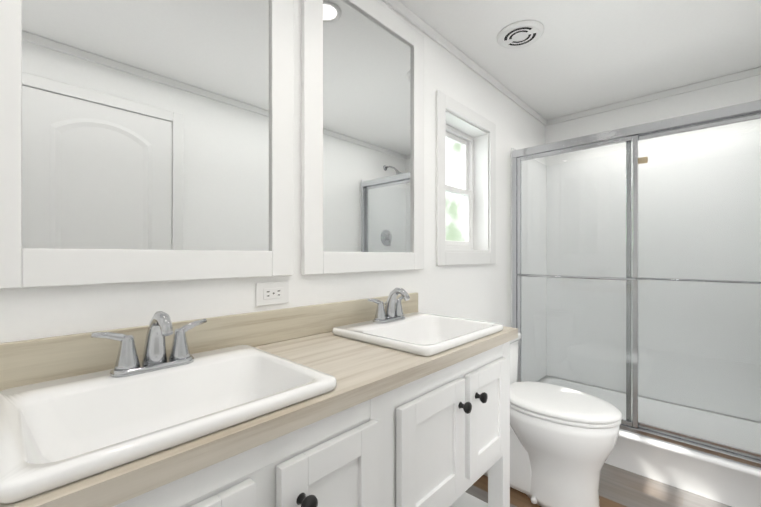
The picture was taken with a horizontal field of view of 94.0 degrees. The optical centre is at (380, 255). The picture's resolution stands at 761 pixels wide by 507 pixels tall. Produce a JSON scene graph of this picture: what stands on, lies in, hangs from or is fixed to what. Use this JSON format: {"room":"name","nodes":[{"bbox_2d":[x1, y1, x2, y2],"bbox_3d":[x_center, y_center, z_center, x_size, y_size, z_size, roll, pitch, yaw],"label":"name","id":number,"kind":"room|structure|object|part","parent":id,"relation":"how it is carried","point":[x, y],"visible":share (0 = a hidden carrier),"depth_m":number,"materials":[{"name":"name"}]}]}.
{"room":"bathroom","nodes":[
{"label":"bathroom","id":0,"kind":"room"},
{"bbox_2d":[0,0,544,342],"bbox_3d":[-0.018,0.035,1.597,0.150,2.330,4.230,0,0,43],"label":"wall","id":1,"kind":"structure","parent":0,"point":[480,292],"depth_m":1.43,"materials":[{"name":"paint"}]},
{"bbox_2d":[0,0,293,288],"bbox_3d":[-0.536,-0.493,0.919,0.021,1.115,0.712,0,0,43],"label":"mirror","id":2,"kind":"object","parent":1,"relation":"attached to","point":[141,141],"visible":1,"depth_m":0.87,"materials":[{"name":"clear glass"}]},
{"bbox_2d":[256,281,288,305],"bbox_3d":[-0.343,0.120,1.134,0.008,0.072,0.116,0,0,43],"label":"electrical outlet","id":3,"kind":"object","parent":1,"relation":"attached to","point":[270,293],"visible":1,"depth_m":1.13,"materials":[{"name":"white plastic"}]},
{"bbox_2d":[301,0,423,274],"bbox_3d":[-0.031,-0.492,1.457,0.021,1.115,0.683,0,0,43],"label":"mirror","id":4,"kind":"object","parent":1,"relation":"attached to","point":[362,135],"visible":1,"depth_m":1.41,"materials":[{"name":"clear glass"}]},
{"bbox_3d":[-0.035,-0.492,1.460,0.008,0.963,0.531,0,0,43],"label":"glass","id":5,"kind":"part","parent":4,"relation":"part of","materials":[{"name":"white"}]},
{"bbox_2d":[382,0,547,125],"bbox_3d":[0.045,-1.107,1.538,0.020,0.044,3.928,0,0,43],"label":"crown molding","id":6,"kind":"structure","parent":1,"relation":"attached to","point":[400,8],"depth_m":1.92,"materials":[{"name":"white wood"}]},
{"bbox_2d":[436,90,495,265],"bbox_3d":[0.456,-0.395,2.086,0.161,0.890,0.650,0,0,43],"label":"window","id":7,"kind":"structure","parent":1,"relation":"in","point":[478,254],"depth_m":2.19,"materials":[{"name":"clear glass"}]},
{"bbox_3d":[0.414,-0.398,2.124,0.026,0.616,0.382,0,0,43],"label":"glass","id":8,"kind":"part","parent":7,"relation":"part of","materials":[{"name":"clear glass"}]},
{"bbox_3d":[0.414,-0.398,2.124,0.047,0.728,0.494,0,0,43],"label":"window sash","id":9,"kind":"part","parent":7,"relation":"part of","materials":[{"name":"white wood"}]},
{"bbox_2d":[398,0,760,119],"bbox_3d":[0.594,-1.180,1.022,1.830,0.100,4.230,0,0,43],"label":"ceiling","id":10,"kind":"structure","parent":0,"point":[577,56],"depth_m":1.90,"materials":[{"name":"paint"}]},
{"bbox_2d":[497,20,543,48],"bbox_3d":[0.711,-1.118,1.811,0.224,0.021,0.224,0,0,43],"label":"fan","id":11,"kind":"object","parent":10,"relation":"attached to","point":[520,34],"visible":1,"depth_m":1.79,"materials":[{"name":"white plastic"}]},
{"bbox_2d":[465,463,731,506],"bbox_3d":[0.594,1.250,1.021,1.830,0.100,4.230,0,0,43],"label":"floor","id":12,"kind":"structure","parent":0,"point":[619,487],"depth_m":1.79,"materials":[{"name":"brown wood"}]},
{"bbox_2d":[92,335,517,506],"bbox_3d":[-0.147,0.754,0.967,0.519,0.888,1.415,0,0,43],"label":"bathroom vanity","id":13,"kind":"object","parent":12,"relation":"on","point":[393,399],"depth_m":0.83,"materials":[{"name":"white wood"}]},
{"bbox_3d":[-0.310,0.526,0.476,0.018,0.317,0.293,0,0,43],"label":"door","id":14,"kind":"part","parent":13,"relation":"part of","materials":[{"name":"white wood"}]},
{"bbox_2d":[20,327,517,506],"bbox_3d":[-0.157,0.293,0.980,0.488,0.035,1.460,0,0,43],"label":"countertop","id":15,"kind":"structure","parent":13,"relation":"on","point":[365,368],"depth_m":0.71,"materials":[{"name":"beige laminate"}]},
{"bbox_2d":[88,311,207,378],"bbox_3d":[-0.480,0.185,0.772,0.126,0.130,0.223,0,0,43],"label":"faucet","id":16,"kind":"object","parent":15,"relation":"on","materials":[{"name":"silver metal"}]},
{"bbox_2d":[0,339,343,506],"bbox_3d":[-0.399,0.312,0.696,0.417,0.121,0.485,0,0,43],"label":"sink","id":17,"kind":"object","parent":15,"relation":"in","point":[57,432],"depth_m":0.66,"materials":[{"name":"white ceramic"}]},
{"bbox_3d":[-0.328,0.224,1.141,0.018,0.102,1.460,0,0,43],"label":"backsplash panel","id":18,"kind":"part","parent":15,"relation":"part of","materials":[{"name":"brown wood"}]},
{"bbox_2d":[368,287,415,322],"bbox_3d":[0.061,0.185,1.348,0.126,0.130,0.223,0,0,43],"label":"faucet","id":19,"kind":"object","parent":15,"relation":"on","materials":[{"name":"silver metal"}]},
{"bbox_2d":[328,311,507,358],"bbox_3d":[0.142,0.312,1.272,0.417,0.121,0.485,0,0,43],"label":"sink","id":20,"kind":"object","parent":15,"relation":"in","point":[431,334],"depth_m":1.28,"materials":[{"name":"white ceramic"}]},
{"bbox_3d":[-0.131,0.438,0.629,0.034,0.033,0.033,0,0,43],"label":"door knob","id":21,"kind":"part","parent":13,"relation":"part of","materials":[{"name":"black metal"}]},
{"bbox_3d":[-0.093,0.526,0.707,0.018,0.317,0.245,0,0,43],"label":"door","id":22,"kind":"part","parent":13,"relation":"part of","materials":[{"name":"white wood"}]},
{"bbox_3d":[0.146,0.526,0.961,0.018,0.317,0.297,0,0,43],"label":"door","id":23,"kind":"part","parent":13,"relation":"part of","materials":[{"name":"white wood"}]},
{"bbox_3d":[0.246,0.438,1.029,0.034,0.033,0.033,0,0,43],"label":"door knob","id":24,"kind":"part","parent":13,"relation":"part of","materials":[{"name":"black metal"}]},
{"bbox_3d":[0.313,0.438,1.101,0.034,0.033,0.033,0,0,43],"label":"door knob","id":25,"kind":"part","parent":13,"relation":"part of","materials":[{"name":"black metal"}]},
{"bbox_3d":[0.357,0.526,1.186,0.018,0.317,0.265,0,0,43],"label":"door","id":26,"kind":"part","parent":13,"relation":"part of","materials":[{"name":"white wood"}]},
{"bbox_2d":[483,332,621,506],"bbox_3d":[0.798,0.823,1.811,0.725,0.752,0.442,0,0,43],"label":"toilet","id":27,"kind":"object","parent":12,"relation":"on","point":[563,440],"visible":0.71,"depth_m":1.64,"materials":[{"name":"white ceramic"}]},
{"bbox_3d":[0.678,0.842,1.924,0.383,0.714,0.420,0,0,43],"label":"tank","id":28,"kind":"part","parent":27,"relation":"part of","materials":[{"name":"white ceramic"}]},
{"bbox_3d":[0.610,0.466,1.988,0.208,0.038,0.442,0,0,43],"label":"tank lid","id":29,"kind":"part","parent":27,"relation":"part of","materials":[{"name":"white ceramic"}]},
{"bbox_3d":[0.872,0.736,1.742,0.517,0.021,0.382,0,0,43],"label":"seat","id":30,"kind":"part","parent":27,"relation":"part of","materials":[{"name":"white plastic"}]},
{"bbox_3d":[0.872,0.708,1.742,0.522,0.032,0.386,0,0,43],"label":"lid","id":31,"kind":"part","parent":27,"relation":"part of","materials":[{"name":"white plastic"}]},
{"bbox_2d":[511,100,760,506],"bbox_3d":[1.685,0.119,2.182,1.527,2.158,0.741,0,0,43],"label":"shower","id":32,"kind":"object","parent":12,"relation":"on","point":[636,287],"visible":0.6,"depth_m":2.30,"materials":[{"name":"clear glass"}]},
{"bbox_3d":[1.174,0.143,2.195,0.676,1.632,0.060,0,0,43],"label":"door","id":33,"kind":"part","parent":32,"relation":"part of","materials":[{"name":"clear glass"}]},
{"bbox_3d":[1.189,0.143,2.211,0.636,1.592,0.005,0,0,43],"label":"door glass","id":34,"kind":"part","parent":32,"relation":"part of","materials":[{"name":"clear glass"}]},
{"bbox_3d":[1.724,0.143,1.772,0.820,1.632,0.060,0,0,43],"label":"door","id":35,"kind":"part","parent":32,"relation":"part of","materials":[{"name":"clear glass"}]},
{"bbox_3d":[1.708,0.143,1.756,0.780,1.592,0.005,0,0,43],"label":"door glass","id":36,"kind":"part","parent":32,"relation":"part of","materials":[{"name":"clear glass"}]},
{"bbox_2d":[545,75,760,165],"bbox_3d":[1.991,0.035,2.508,1.530,2.330,0.150,0,0,43],"label":"wall","id":37,"kind":"structure","parent":0,"point":[745,90],"depth_m":2.45,"materials":[{"name":"paint"}]},
{"bbox_2d":[548,67,760,124],"bbox_3d":[1.935,-1.107,2.448,1.470,0.044,0.015,0,0,43],"label":"crown molding","id":38,"kind":"structure","parent":37,"relation":"attached to","point":[757,71],"depth_m":2.44,"materials":[{"name":"white wood"}]},
{"label":"outside","id":39,"kind":"structure","parent":0,"visible":0},
{"bbox_2d":[446,138,464,240],"bbox_3d":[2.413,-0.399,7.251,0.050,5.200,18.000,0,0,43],"label":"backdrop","id":40,"kind":"structure","parent":39,"point":[454,149],"depth_m":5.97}
]}

